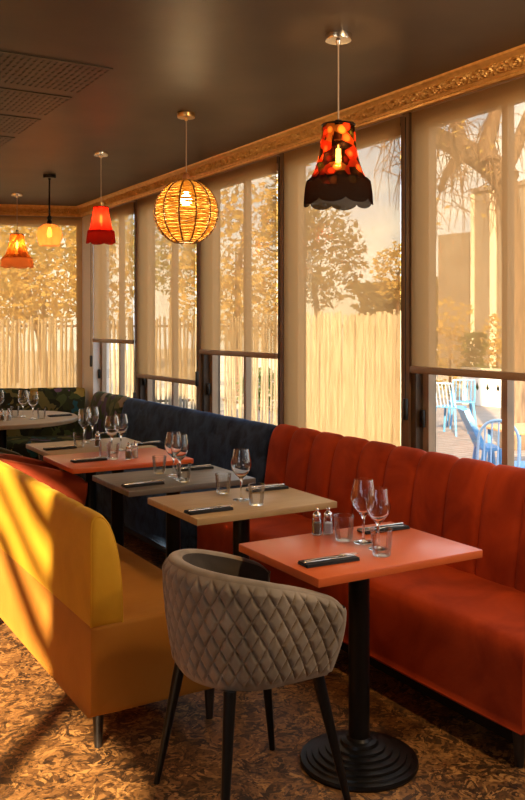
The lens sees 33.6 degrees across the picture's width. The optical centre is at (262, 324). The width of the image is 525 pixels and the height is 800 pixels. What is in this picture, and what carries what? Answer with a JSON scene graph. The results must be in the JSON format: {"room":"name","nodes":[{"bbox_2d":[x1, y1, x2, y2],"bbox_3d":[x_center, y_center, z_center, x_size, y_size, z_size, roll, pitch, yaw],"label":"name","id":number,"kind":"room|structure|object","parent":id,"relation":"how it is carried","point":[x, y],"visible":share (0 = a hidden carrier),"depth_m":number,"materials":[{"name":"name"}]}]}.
{"room":"restaurant","nodes":[
{"label":"restaurant","id":0,"kind":"room"},
{"bbox_2d":[0,0,524,205],"bbox_3d":[-1.685,-1.223,4.141,4.820,0.080,12.044,0,0,-31],"label":"ceiling","id":1,"kind":"structure","parent":0,"point":[248,71],"depth_m":3.97,"materials":[{"name":"paint"}]},
{"bbox_2d":[0,136,14,147],"bbox_3d":[-2.183,-1.180,5.355,1.200,0.004,0.420,0,0,-31],"label":"ceiling panel","id":2,"kind":"object","parent":1,"relation":"attached to","point":[4,140],"visible":1,"depth_m":5.54,"materials":[{"name":"paint"}]},
{"bbox_2d":[0,192,33,268],"bbox_3d":[-2.200,-0.848,7.797,0.287,0.669,0.287,0,0,-24],"label":"pendant lamp","id":3,"kind":"object","parent":1,"relation":"hanging from","point":[17,256],"visible":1,"depth_m":7.73,"materials":[{"name":"orange fabric"}]},
{"bbox_2d":[0,114,40,133],"bbox_3d":[-1.903,-1.180,4.882,1.200,0.004,0.440,0,0,-31],"label":"ceiling panel","id":4,"kind":"object","parent":1,"relation":"attached to","point":[8,123],"visible":1,"depth_m":5.09,"materials":[{"name":"paint"}]},
{"bbox_2d":[0,87,71,115],"bbox_3d":[-1.620,-1.180,4.404,1.200,0.004,0.450,0,0,-31],"label":"ceiling panel","id":5,"kind":"object","parent":1,"relation":"attached to","point":[12,100],"visible":1,"depth_m":4.59,"materials":[{"name":"paint"}]},
{"bbox_2d":[43,174,55,236],"bbox_3d":[-1.680,-0.904,6.861,0.196,0.556,0.196,0,0,-28],"label":"pendant lamp","id":6,"kind":"object","parent":1,"relation":"hanging from","point":[49,177],"visible":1,"depth_m":6.85,"materials":[{"name":"black metal"}]},
{"bbox_2d":[46,216,52,227],"bbox_3d":[-1.680,-0.815,6.861,0.048,0.096,0.048,0,0,-28],"label":"socket","id":7,"kind":"object","parent":6,"relation":"attached to","point":[49,224],"depth_m":6.85,"materials":[{"name":"black metal"}]},
{"bbox_2d":[0,50,112,93],"bbox_3d":[-1.329,-1.180,3.914,1.200,0.004,0.490,0,0,-31],"label":"ceiling panel","id":8,"kind":"object","parent":1,"relation":"attached to","point":[15,68],"visible":1,"depth_m":4.06,"materials":[{"name":"paint"}]},
{"bbox_2d":[86,151,115,244],"bbox_3d":[-1.104,-0.869,5.947,0.202,0.626,0.202,0,0,-35],"label":"pendant lamp","id":9,"kind":"object","parent":1,"relation":"hanging from","point":[100,232],"visible":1,"depth_m":5.89,"materials":[{"name":"red fabric"}]},
{"bbox_2d":[153,111,218,243],"bbox_3d":[-0.426,-0.819,4.861,0.365,0.726,0.366,0,0,14],"label":"pendant lamp","id":10,"kind":"object","parent":1,"relation":"hanging from","point":[186,203],"visible":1,"depth_m":4.75,"materials":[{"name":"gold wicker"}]},
{"bbox_2d":[76,44,524,216],"bbox_3d":[0.686,-1.134,4.448,0.090,0.098,9.956,0,0,-31],"label":"trim","id":11,"kind":"structure","parent":1,"relation":"attached to","point":[509,64],"depth_m":4.69,"materials":[{"name":"gold metal"}]},
{"bbox_2d":[133,180,197,397],"bbox_3d":[-0.800,-0.213,7.050,0.062,1.814,1.176,0,0,-31],"label":"roller blind","id":12,"kind":"object","parent":11,"relation":"hanging from","point":[165,268],"visible":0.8,"depth_m":7.06,"materials":[{"name":"brown"}]},
{"bbox_2d":[279,114,403,446],"bbox_3d":[0.418,-0.029,4.994,0.062,2.182,1.176,0,0,-31],"label":"roller blind","id":13,"kind":"object","parent":11,"relation":"hanging from","point":[342,267],"visible":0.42,"depth_m":4.91,"materials":[{"name":"brown"}]},
{"bbox_2d":[403,75,524,419],"bbox_3d":[1.040,-0.318,3.944,0.062,1.604,1.176,0,0,-31],"label":"roller blind","id":14,"kind":"object","parent":11,"relation":"hanging from","point":[468,150],"visible":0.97,"depth_m":4.07,"materials":[{"name":"brown"}]},
{"bbox_2d":[304,30,372,209],"bbox_3d":[0.309,-0.833,3.541,0.283,0.698,0.283,0,0,-13],"label":"pendant lamp","id":15,"kind":"object","parent":1,"relation":"hanging from","point":[338,180],"visible":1,"depth_m":3.47,"materials":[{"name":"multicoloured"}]},
{"bbox_2d":[0,522,524,799],"bbox_3d":[-1.617,1.647,4.153,4.650,0.250,11.794,0,0,-31],"label":"floor","id":16,"kind":"structure","parent":0,"point":[48,751],"depth_m":3.14,"materials":[{"name":"carpet"}]},
{"bbox_2d":[0,447,21,455],"bbox_3d":[-1.637,1.128,5.422,0.503,0.794,0.504,0,0,-31],"label":"tub chair","id":17,"kind":"object","parent":16,"relation":"on","point":[2,450],"visible":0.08,"depth_m":5.65,"materials":[{"name":"green fabric"}]},
{"bbox_2d":[0,410,77,448],"bbox_3d":[-2.175,1.147,7.266,1.240,0.750,1.240,0,0,-31],"label":"dining table","id":18,"kind":"object","parent":16,"relation":"on","point":[16,422],"visible":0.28,"depth_m":7.11,"materials":[{"name":"brown wood"}]},
{"bbox_2d":[0,409,3,420],"bbox_3d":[-2.095,0.722,6.996,0.037,0.099,0.037,0,0,-31],"label":"pepper shaker","id":19,"kind":"object","parent":18,"relation":"on","point":[1,411],"visible":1,"depth_m":6.98,"materials":[{"name":"glass"}]},
{"bbox_2d":[0,390,4,404],"bbox_3d":[-2.211,0.659,7.300,0.091,0.225,0.091,0,0,-31],"label":"wine glass","id":20,"kind":"object","parent":18,"relation":"on","point":[2,397],"visible":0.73,"depth_m":7.28,"materials":[{"name":"clear glass"}]},
{"bbox_2d":[6,408,10,420],"bbox_3d":[-2.053,0.722,7.033,0.037,0.099,0.037,0,0,-31],"label":"salt shaker","id":21,"kind":"object","parent":18,"relation":"on","point":[8,417],"visible":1,"depth_m":7.02,"materials":[{"name":"glass"}]},
{"bbox_2d":[10,406,19,416],"bbox_3d":[-2.077,0.727,7.300,0.076,0.090,0.076,0,0,-31],"label":"tumbler","id":22,"kind":"object","parent":18,"relation":"on","point":[10,406],"visible":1,"depth_m":7.29,"materials":[{"name":"clear glass"}]},
{"bbox_2d":[17,390,27,416],"bbox_3d":[-2.010,0.659,7.300,0.091,0.225,0.091,0,0,-31],"label":"wine glass","id":23,"kind":"object","parent":18,"relation":"on","point":[22,397],"visible":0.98,"depth_m":7.27,"materials":[{"name":"clear glass"}]},
{"bbox_2d":[27,391,38,418],"bbox_3d":[-1.885,0.659,7.145,0.091,0.225,0.091,0,0,-31],"label":"wine glass","id":24,"kind":"object","parent":18,"relation":"on","point":[32,399],"visible":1,"depth_m":7.12,"materials":[{"name":"clear glass"}]},
{"bbox_2d":[37,407,45,418],"bbox_3d":[-1.825,0.727,7.183,0.076,0.090,0.076,0,0,-31],"label":"tumbler","id":25,"kind":"object","parent":18,"relation":"on","point":[38,407],"visible":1,"depth_m":7.17,"materials":[{"name":"clear glass"}]},
{"bbox_2d":[47,414,72,416],"bbox_3d":[-1.718,0.766,7.381,0.200,0.011,0.064,0,0,-31],"label":"napkin","id":26,"kind":"object","parent":18,"relation":"on","point":[57,414],"visible":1,"depth_m":7.36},
{"bbox_2d":[0,387,84,459],"bbox_3d":[-3.333,1.068,8.021,3.324,0.908,0.619,0,0,-11],"label":"banquette","id":27,"kind":"object","parent":16,"relation":"on","point":[62,399],"visible":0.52,"depth_m":8.43,"materials":[{"name":"fabric"}]},
{"bbox_2d":[0,454,87,504],"bbox_3d":[-1.287,1.128,4.938,0.503,0.794,0.504,0,0,-31],"label":"tub chair","id":28,"kind":"object","parent":16,"relation":"on","point":[73,486],"visible":0.39,"depth_m":4.77,"materials":[{"name":"fabric"}]},
{"bbox_2d":[38,391,129,471],"bbox_3d":[-1.569,1.067,7.648,0.619,0.910,0.784,0,0,-31],"label":"banquette","id":29,"kind":"object","parent":16,"relation":"on","point":[107,403],"visible":0.26,"depth_m":7.74,"materials":[{"name":"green fabric"}]},
{"bbox_2d":[26,437,156,511],"bbox_3d":[-1.102,1.147,5.583,0.683,0.750,0.560,0,0,-31],"label":"dining table","id":30,"kind":"object","parent":16,"relation":"on","point":[91,499],"visible":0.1,"depth_m":5.55,"materials":[{"name":"beige laminate"}]},
{"bbox_2d":[43,446,76,450],"bbox_3d":[-1.261,0.766,5.417,0.200,0.011,0.064,0,0,-32],"label":"napkin","id":31,"kind":"object","parent":30,"relation":"on","point":[69,447],"visible":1,"depth_m":5.39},
{"bbox_2d":[73,432,84,447],"bbox_3d":[-1.161,0.727,5.505,0.076,0.090,0.076,0,0,-31],"label":"tumbler","id":32,"kind":"object","parent":30,"relation":"on","point":[74,433],"visible":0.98,"depth_m":5.49,"materials":[{"name":"clear glass"}]},
{"bbox_2d":[77,408,91,443],"bbox_3d":[-1.165,0.659,5.692,0.091,0.225,0.091,0,0,-31],"label":"wine glass","id":33,"kind":"object","parent":30,"relation":"on","point":[84,419],"visible":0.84,"depth_m":5.66,"materials":[{"name":"clear glass"}]},
{"bbox_2d":[87,406,98,440],"bbox_3d":[-1.136,0.659,5.815,0.091,0.225,0.091,0,0,-31],"label":"wine glass","id":34,"kind":"object","parent":30,"relation":"on","point":[94,411],"visible":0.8,"depth_m":5.79,"materials":[{"name":"clear glass"}]},
{"bbox_2d":[95,431,99,446],"bbox_3d":[-1.048,0.722,5.528,0.037,0.099,0.037,0,0,-31],"label":"pepper shaker","id":35,"kind":"object","parent":30,"relation":"on","point":[97,434],"visible":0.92,"depth_m":5.51,"materials":[{"name":"clear glass"}]},
{"bbox_2d":[131,442,162,445],"bbox_3d":[-0.746,0.766,5.620,0.200,0.011,0.064,0,0,-31],"label":"napkin","id":36,"kind":"object","parent":30,"relation":"on","point":[144,443],"visible":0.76,"depth_m":5.61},
{"bbox_2d":[0,460,214,747],"bbox_3d":[-0.788,1.098,3.909,0.558,0.848,1.644,0,0,-31],"label":"sofa","id":37,"kind":"object","parent":16,"relation":"on","point":[90,610],"visible":0.97,"depth_m":3.27,"materials":[{"name":"yellow fabric"}]},
{"bbox_2d":[43,447,192,546],"bbox_3d":[-0.846,1.147,5.080,0.720,0.750,0.545,0,0,-31],"label":"dining table","id":38,"kind":"object","parent":16,"relation":"on","point":[144,460],"visible":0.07,"depth_m":5.04,"materials":[{"name":"orange laminate"}]},
{"bbox_2d":[70,458,107,462],"bbox_3d":[-0.985,0.766,4.939,0.200,0.011,0.064,0,0,-32],"label":"napkin","id":39,"kind":"object","parent":38,"relation":"on","point":[90,459],"visible":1,"depth_m":4.92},
{"bbox_2d":[99,441,110,457],"bbox_3d":[-0.921,0.727,5.088,0.076,0.090,0.076,0,0,-31],"label":"tumbler","id":40,"kind":"object","parent":38,"relation":"on","point":[100,442],"visible":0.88,"depth_m":5.07,"materials":[{"name":"clear glass"}]},
{"bbox_2d":[104,415,119,453],"bbox_3d":[-0.908,0.659,5.247,0.091,0.225,0.091,0,0,-31],"label":"wine glass","id":41,"kind":"object","parent":38,"relation":"on","point":[111,426],"visible":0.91,"depth_m":5.22,"materials":[{"name":"clear glass"}]},
{"bbox_2d":[106,443,119,459],"bbox_3d":[-0.861,0.727,5.012,0.076,0.090,0.076,0,0,-31],"label":"tumbler","id":42,"kind":"object","parent":38,"relation":"on","point":[107,444],"visible":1,"depth_m":5.00,"materials":[{"name":"clear glass"}]},
{"bbox_2d":[115,413,127,450],"bbox_3d":[-0.870,0.659,5.352,0.091,0.225,0.091,0,0,-31],"label":"wine glass","id":43,"kind":"object","parent":38,"relation":"on","point":[122,417],"visible":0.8,"depth_m":5.33,"materials":[{"name":"clear glass"}]},
{"bbox_2d":[125,442,131,459],"bbox_3d":[-0.770,0.722,5.001,0.037,0.099,0.037,0,0,-31],"label":"pepper shaker","id":44,"kind":"object","parent":38,"relation":"on","point":[128,454],"visible":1,"depth_m":4.99,"materials":[{"name":"clear glass"}]},
{"bbox_2d":[132,441,137,457],"bbox_3d":[-0.740,0.722,5.050,0.037,0.099,0.037,0,0,-31],"label":"salt shaker","id":45,"kind":"object","parent":38,"relation":"on","point":[135,452],"visible":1,"depth_m":5.04,"materials":[{"name":"clear glass"}]},
{"bbox_2d":[66,398,276,552],"bbox_3d":[-0.750,1.070,6.264,0.619,0.904,2.419,0,0,-31],"label":"banquette","id":46,"kind":"object","parent":16,"relation":"on","point":[212,437],"visible":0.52,"depth_m":5.92,"materials":[{"name":"blue fabric"}]},
{"bbox_2d":[92,465,255,557],"bbox_3d":[-0.455,1.147,4.429,0.683,0.750,0.500,0,0,-31],"label":"dining table","id":47,"kind":"object","parent":16,"relation":"on","point":[205,478],"visible":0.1,"depth_m":4.38,"materials":[{"name":"grey laminate"}]},
{"bbox_2d":[121,481,164,487],"bbox_3d":[-0.576,0.766,4.191,0.200,0.011,0.064,0,0,-32],"label":"napkin","id":48,"kind":"object","parent":47,"relation":"on","point":[152,482],"visible":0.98,"depth_m":4.17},
{"bbox_2d":[152,455,166,473],"bbox_3d":[-0.537,0.727,4.528,0.076,0.090,0.076,0,0,-31],"label":"tumbler","id":49,"kind":"object","parent":47,"relation":"on","point":[165,456],"visible":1,"depth_m":4.51,"materials":[{"name":"clear glass"}]},
{"bbox_2d":[165,431,179,476],"bbox_3d":[-0.455,0.659,4.449,0.091,0.225,0.091,0,0,-31],"label":"wine glass","id":50,"kind":"object","parent":47,"relation":"on","point":[169,435],"visible":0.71,"depth_m":4.42,"materials":[{"name":"clear glass"}]},
{"bbox_2d":[171,433,188,479],"bbox_3d":[-0.413,0.659,4.352,0.091,0.225,0.091,0,0,-31],"label":"wine glass","id":51,"kind":"object","parent":47,"relation":"on","point":[179,445],"visible":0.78,"depth_m":4.32,"materials":[{"name":"clear glass"}]},
{"bbox_2d":[176,462,190,482],"bbox_3d":[-0.388,0.727,4.285,0.076,0.090,0.076,0,0,-31],"label":"tumbler","id":52,"kind":"object","parent":47,"relation":"on","point":[177,464],"visible":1,"depth_m":4.27,"materials":[{"name":"clear glass"}]},
{"bbox_2d":[175,465,213,471],"bbox_3d":[-0.362,0.766,4.655,0.200,0.011,0.064,0,0,-31],"label":"napkin","id":53,"kind":"object","parent":47,"relation":"on","point":[197,467],"visible":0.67,"depth_m":4.64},
{"bbox_2d":[148,484,336,558],"bbox_3d":[-0.094,1.147,3.849,0.683,0.750,0.500,0,0,-31],"label":"dining table","id":54,"kind":"object","parent":16,"relation":"on","point":[291,500],"visible":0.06,"depth_m":3.78,"materials":[{"name":"beige laminate"}]},
{"bbox_2d":[184,506,232,514],"bbox_3d":[-0.223,0.766,3.604,0.200,0.011,0.064,0,0,-31],"label":"napkin","id":55,"kind":"object","parent":54,"relation":"on","point":[222,508],"visible":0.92,"depth_m":3.58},
{"bbox_2d":[188,506,227,511],"bbox_3d":[-0.216,0.758,3.594,0.200,0.006,0.006,0,0,-31],"label":"knife","id":56,"kind":"object","parent":55,"relation":"on","point":[224,506],"visible":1,"depth_m":3.58,"materials":[{"name":"silver metal"}]},
{"bbox_2d":[191,504,232,509],"bbox_3d":[-0.214,0.759,3.624,0.201,0.006,0.023,0,0,-31],"label":"fork","id":57,"kind":"object","parent":55,"relation":"on","point":[228,504],"visible":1,"depth_m":3.63,"materials":[{"name":"silver metal"}]},
{"bbox_2d":[215,472,230,493],"bbox_3d":[-0.181,0.727,3.995,0.076,0.090,0.076,0,0,-31],"label":"tumbler","id":58,"kind":"object","parent":54,"relation":"on","point":[218,491],"visible":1,"depth_m":3.98,"materials":[{"name":"clear glass"}]},
{"bbox_2d":[231,448,250,500],"bbox_3d":[-0.094,0.659,3.837,0.091,0.225,0.091,0,0,-31],"label":"wine glass","id":59,"kind":"object","parent":54,"relation":"on","point":[241,460],"visible":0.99,"depth_m":3.81,"materials":[{"name":"clear glass"}]},
{"bbox_2d":[248,483,264,505],"bbox_3d":[-0.026,0.727,3.732,0.076,0.090,0.076,0,0,-31],"label":"tumbler","id":60,"kind":"object","parent":54,"relation":"on","point":[249,484],"visible":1,"depth_m":3.71,"materials":[{"name":"clear glass"}]},
{"bbox_2d":[246,485,288,492],"bbox_3d":[0.024,0.766,4.082,0.200,0.011,0.064,0,0,-31],"label":"napkin","id":61,"kind":"object","parent":54,"relation":"on","point":[278,487],"visible":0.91,"depth_m":4.07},
{"bbox_2d":[153,549,350,799],"bbox_3d":[-0.058,1.128,2.792,0.516,0.794,0.529,0,0,-31],"label":"tub chair","id":62,"kind":"object","parent":16,"relation":"on","point":[231,629],"visible":1,"depth_m":2.59,"materials":[{"name":"beige fabric"}]},
{"bbox_2d":[197,424,524,767],"bbox_3d":[0.503,1.062,4.148,0.619,0.920,2.489,0,0,-31],"label":"banquette","id":63,"kind":"object","parent":16,"relation":"on","point":[452,633],"visible":0.79,"depth_m":3.64,"materials":[{"name":"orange fabric"}]},
{"bbox_2d":[239,522,482,792],"bbox_3d":[0.336,1.147,3.032,0.683,0.750,0.500,0,0,-31],"label":"dining table","id":64,"kind":"object","parent":16,"relation":"on","point":[373,762],"visible":0.92,"depth_m":2.99,"materials":[{"name":"orange laminate"}]},
{"bbox_2d":[312,508,321,535],"bbox_3d":[0.200,0.722,3.204,0.037,0.099,0.037,0,0,-31],"label":"pepper shaker","id":65,"kind":"object","parent":64,"relation":"on","point":[316,526],"visible":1,"depth_m":3.19,"materials":[{"name":"clear glass"}]},
{"bbox_2d":[323,507,332,534],"bbox_3d":[0.242,0.722,3.217,0.037,0.099,0.037,0,0,-31],"label":"salt shaker","id":66,"kind":"object","parent":64,"relation":"on","point":[327,526],"visible":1,"depth_m":3.21,"materials":[{"name":"clear glass"}]},
{"bbox_2d":[298,555,359,567],"bbox_3d":[0.216,0.766,2.830,0.200,0.011,0.064,0,0,-27],"label":"napkin","id":67,"kind":"object","parent":64,"relation":"on","point":[351,558],"visible":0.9,"depth_m":2.81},
{"bbox_2d":[304,555,354,562],"bbox_3d":[0.222,0.758,2.820,0.200,0.006,0.007,0,0,-27],"label":"knife","id":68,"kind":"object","parent":67,"relation":"on","point":[351,555],"visible":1,"depth_m":2.80,"materials":[{"name":"silver metal"}]},
{"bbox_2d":[304,552,358,561],"bbox_3d":[0.225,0.759,2.848,0.201,0.006,0.023,0,0,-27],"label":"fork","id":69,"kind":"object","parent":67,"relation":"on","point":[353,553],"visible":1,"depth_m":2.86,"materials":[{"name":"silver metal"}]},
{"bbox_2d":[333,513,353,541],"bbox_3d":[0.292,0.727,3.119,0.076,0.090,0.076,0,0,-31],"label":"tumbler","id":70,"kind":"object","parent":64,"relation":"on","point":[349,538],"visible":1,"depth_m":3.10,"materials":[{"name":"clear glass"}]},
{"bbox_2d":[351,477,373,544],"bbox_3d":[0.358,0.659,3.088,0.091,0.225,0.091,0,0,-31],"label":"wine glass","id":71,"kind":"object","parent":64,"relation":"on","point":[361,485],"visible":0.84,"depth_m":3.06,"materials":[{"name":"clear glass"}]},
{"bbox_2d":[366,486,390,550],"bbox_3d":[0.399,0.667,3.000,0.085,0.209,0.085,0,0,-31],"label":"wine glass","id":72,"kind":"object","parent":64,"relation":"on","point":[378,506],"visible":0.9,"depth_m":2.97,"materials":[{"name":"clear glass"}]},
{"bbox_2d":[370,526,392,557],"bbox_3d":[0.399,0.727,2.915,0.076,0.090,0.076,0,0,-31],"label":"tumbler","id":73,"kind":"object","parent":64,"relation":"on","point":[375,553],"visible":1,"depth_m":2.90,"materials":[{"name":"clear glass"}]},
{"bbox_2d":[357,524,409,534],"bbox_3d":[0.456,0.766,3.274,0.200,0.011,0.064,0,0,-28],"label":"napkin","id":74,"kind":"object","parent":64,"relation":"on","point":[395,528],"visible":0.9,"depth_m":3.26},
{"bbox_2d":[360,525,403,530],"bbox_3d":[0.447,0.759,3.256,0.201,0.006,0.023,0,0,-28],"label":"fork","id":75,"kind":"object","parent":74,"relation":"on","point":[367,529],"visible":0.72,"depth_m":3.26,"materials":[{"name":"silver metal"}]},
{"bbox_2d":[361,522,402,528],"bbox_3d":[0.450,0.758,3.284,0.200,0.006,0.006,0,0,-28],"label":"knife","id":76,"kind":"object","parent":74,"relation":"on","point":[400,522],"visible":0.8,"depth_m":3.30,"materials":[{"name":"silver metal"}]},
{"bbox_3d":[0.809,0.170,4.541,0.120,2.705,9.990,0,0,-31],"label":"wall","id":77,"kind":"structure","parent":0,"visible":0},
{"bbox_2d":[82,218,82,387],"bbox_3d":[-1.821,0.170,8.837,0.055,2.705,0.130,0,0,-11],"label":"trim","id":78,"kind":"structure","parent":77,"relation":"attached to","point":[82,218],"depth_m":8.77,"materials":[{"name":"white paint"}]},
{"bbox_2d":[83,214,108,439],"bbox_3d":[-1.658,0.170,8.664,0.165,2.705,0.300,0,0,-31],"label":"trim","id":79,"kind":"structure","parent":77,"relation":"attached to","point":[91,382],"depth_m":8.58,"materials":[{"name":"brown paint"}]},
{"bbox_2d":[98,207,133,395],"bbox_3d":[-1.322,-0.168,8.096,0.075,1.780,1.020,0,0,-31],"label":"window","id":80,"kind":"structure","parent":77,"relation":"in","point":[102,373],"depth_m":8.49,"materials":[{"name":"brown paint"}]},
{"bbox_2d":[90,200,135,366],"bbox_3d":[-1.391,-0.356,8.049,0.062,1.526,1.058,0,0,-31],"label":"roller blind","id":81,"kind":"object","parent":80,"relation":"attached to","point":[113,264],"visible":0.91,"depth_m":7.95,"materials":[{"name":"brown"}]},
{"bbox_2d":[135,200,154,401],"bbox_3d":[-1.030,0.170,7.618,0.150,2.705,0.100,0,0,-31],"label":"trim","id":82,"kind":"structure","parent":77,"relation":"attached to","point":[140,389],"depth_m":7.59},
{"bbox_2d":[143,378,178,406],"bbox_3d":[-0.726,-0.168,7.089,0.075,1.780,1.120,0,0,-31],"label":"window","id":83,"kind":"structure","parent":77,"relation":"in","point":[148,382],"depth_m":7.09,"materials":[{"name":"glass"}]},
{"bbox_2d":[197,180,219,413],"bbox_3d":[-0.408,0.170,6.568,0.150,2.705,0.100,0,0,-31],"label":"trim","id":84,"kind":"structure","parent":77,"relation":"attached to","point":[203,361],"depth_m":6.53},
{"bbox_2d":[207,163,277,420],"bbox_3d":[-0.117,-0.168,6.061,0.075,1.780,1.070,0,0,-31],"label":"window","id":85,"kind":"structure","parent":77,"relation":"in","point":[212,387],"depth_m":6.06,"materials":[{"name":"brown paint"}]},
{"bbox_2d":[195,154,279,385],"bbox_3d":[-0.191,-0.331,6.022,0.062,1.576,1.126,0,0,-31],"label":"roller blind","id":86,"kind":"object","parent":85,"relation":"attached to","point":[238,269],"visible":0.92,"depth_m":5.94,"materials":[{"name":"brown"}]},
{"bbox_2d":[278,153,283,424],"bbox_3d":[0.188,0.170,5.562,0.150,2.705,0.100,0,0,-31],"label":"trim","id":87,"kind":"structure","parent":77,"relation":"attached to","point":[281,156],"depth_m":5.53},
{"bbox_2d":[401,112,435,451],"bbox_3d":[0.809,0.170,4.512,0.150,2.705,0.100,0,0,-31],"label":"trim","id":88,"kind":"structure","parent":77,"relation":"attached to","point":[411,431],"depth_m":4.47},
{"bbox_2d":[420,374,513,465],"bbox_3d":[1.113,-0.168,3.983,0.075,1.780,1.120,0,0,-31],"label":"window","id":89,"kind":"structure","parent":77,"relation":"in","point":[427,415],"depth_m":3.99,"materials":[{"name":"brown paint"}]},
{"bbox_3d":[-4.192,0.170,8.389,4.920,2.705,0.120,0,0,-11],"label":"wall","id":90,"kind":"structure","parent":0,"visible":0},
{"bbox_2d":[0,204,80,216],"bbox_3d":[-4.188,-1.134,8.233,4.866,0.098,0.090,0,0,-11],"label":"trim","id":91,"kind":"structure","parent":90,"relation":"attached to","point":[5,209],"depth_m":8.62,"materials":[{"name":"wood"}]},
{"bbox_2d":[0,215,82,388],"bbox_3d":[-2.896,-0.029,8.540,2.229,2.182,0.062,0,0,-11],"label":"roller blind","id":92,"kind":"object","parent":90,"relation":"attached to","point":[41,305],"visible":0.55,"depth_m":8.68,"materials":[{"name":"brown"}]},
{"label":"outside","id":93,"kind":"structure","parent":0,"visible":0},
{"bbox_2d":[111,349,461,409],"bbox_3d":[-10.190,1.882,17.209,60.000,0.180,80.000,0,0,-31],"label":"ground","id":94,"kind":"structure","parent":93,"point":[221,357],"depth_m":25.35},
{"bbox_2d":[133,220,133,312],"bbox_3d":[-5.573,-1.279,30.979,3.214,6.141,3.116,0,0,-31],"label":"tree","id":95,"kind":"object","parent":94,"relation":"on","point":[133,220],"visible":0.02,"depth_m":31.09,"materials":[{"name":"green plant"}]},
{"bbox_2d":[195,178,277,395],"bbox_3d":[-0.650,-1.432,22.003,3.498,6.452,3.506,0,0,-31],"label":"tree","id":96,"kind":"object","parent":94,"relation":"on","point":[277,178],"visible":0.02,"depth_m":21.90,"materials":[{"name":"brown plant"}]},
{"bbox_2d":[236,366,273,409],"bbox_3d":[0.009,1.408,18.418,1.122,1.123,1.091,0,0,-31],"label":"shrub","id":97,"kind":"object","parent":94,"relation":"on","point":[259,368],"visible":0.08,"depth_m":18.25,"materials":[{"name":"green plant"}]},
{"bbox_2d":[220,397,524,464],"bbox_3d":[4.294,1.782,10.678,12.130,0.020,18.000,0,0,-31],"label":"deck","id":98,"kind":"object","parent":94,"relation":"on","point":[461,445],"visible":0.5,"depth_m":14.34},
{"bbox_2d":[109,316,196,409],"bbox_3d":[-7.695,0.792,14.887,14.233,1.961,0.104,0,0,-19],"label":"fence","id":99,"kind":"object","parent":98,"relation":"on","point":[130,346],"visible":0.07,"depth_m":16.62,"materials":[{"name":"wood"}]},
{"bbox_2d":[223,323,277,425],"bbox_3d":[-0.168,0.774,16.003,0.103,1.998,2.488,0,0,-31],"label":"fence","id":100,"kind":"object","parent":98,"relation":"on","point":[231,401],"visible":0.31,"depth_m":15.87,"materials":[{"name":"wood"}]},
{"bbox_2d":[400,311,400,445],"bbox_3d":[1.381,0.773,13.386,0.103,2.000,3.472,0,0,-31],"label":"fence","id":101,"kind":"object","parent":98,"relation":"on","point":[400,311],"visible":0.02,"depth_m":12.35,"materials":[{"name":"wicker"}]},
{"bbox_2d":[436,382,467,435],"bbox_3d":[3.027,1.347,14.118,0.472,0.856,0.537,0,0,39],"label":"garden chair","id":102,"kind":"object","parent":98,"relation":"on","point":[444,406],"visible":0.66,"depth_m":13.93,"materials":[{"name":"blue paint"}]},
{"bbox_2d":[446,379,476,428],"bbox_3d":[3.436,1.346,15.002,0.472,0.856,0.518,0,0,5],"label":"garden chair","id":103,"kind":"object","parent":98,"relation":"on","point":[470,401],"visible":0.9,"depth_m":14.82,"materials":[{"name":"blue paint"}]},
{"bbox_2d":[400,138,524,449],"bbox_3d":[2.834,-0.793,12.251,2.780,5.169,1.964,0,0,16],"label":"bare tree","id":104,"kind":"object","parent":98,"relation":"on","point":[519,386],"visible":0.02,"depth_m":12.32,"materials":[{"name":"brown plant"}]},
{"bbox_2d":[457,406,501,464],"bbox_3d":[2.419,1.346,9.615,0.437,0.859,0.489,0,0,0],"label":"garden chair","id":105,"kind":"object","parent":98,"relation":"on","point":[466,416],"visible":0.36,"depth_m":9.49,"materials":[{"name":"blue paint"}]},
{"bbox_2d":[462,377,500,407],"bbox_3d":[5.240,1.357,18.509,0.091,0.830,2.508,0,0,-37],"label":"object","id":106,"kind":"object","parent":98,"relation":"on","point":[492,397],"visible":0.44,"depth_m":19.00,"materials":[{"name":"white paint"}]},
{"bbox_2d":[476,419,520,466],"bbox_3d":[2.102,1.326,7.920,0.472,0.896,0.504,0,0,27],"label":"garden chair","id":107,"kind":"object","parent":98,"relation":"on","point":[484,425],"visible":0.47,"depth_m":8.12,"materials":[{"name":"blue paint"}]},
{"bbox_2d":[478,423,524,461],"bbox_3d":[3.159,1.457,9.785,1.200,0.630,0.778,0,0,-15],"label":"outdoor table","id":108,"kind":"object","parent":98,"relation":"on","point":[520,427],"visible":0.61,"depth_m":9.80,"materials":[{"name":"brown wood"}]},
{"bbox_2d":[514,461,524,467],"bbox_3d":[2.561,1.326,8.244,0.504,0.896,0.472,0,0,0],"label":"garden chair","id":109,"kind":"object","parent":98,"relation":"on","point":[522,463],"visible":0.05,"depth_m":8.21,"materials":[{"name":"blue paint"}]},
{"bbox_2d":[400,243,400,298],"bbox_3d":[4.992,-0.649,31.982,2.235,4.883,2.157,0,0,-31],"label":"tree","id":110,"kind":"object","parent":94,"relation":"on","point":[400,243],"visible":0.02,"depth_m":31.61,"materials":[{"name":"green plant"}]},
{"bbox_2d":[436,376,461,396],"bbox_3d":[4.681,0.512,21.792,1.194,2.559,1.238,0,0,-31],"label":"shrub","id":111,"kind":"object","parent":94,"relation":"on","point":[454,377],"visible":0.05,"depth_m":21.77,"materials":[{"name":"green plant"}]},
{"bbox_2d":[438,375,461,379],"bbox_3d":[8.212,-1.218,27.715,3.720,6.020,4.372,0,0,-38],"label":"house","id":112,"kind":"structure","parent":94,"relation":"on","point":[440,377],"depth_m":28.38,"materials":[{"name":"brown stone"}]},
{"bbox_2d":[468,383,499,390],"bbox_3d":[5.511,1.376,18.723,0.450,1.010,2.668,0,0,-37],"label":"hedge","id":113,"kind":"object","parent":94,"relation":"on","point":[477,387],"visible":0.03,"depth_m":19.30,"materials":[{"name":"green plant"}]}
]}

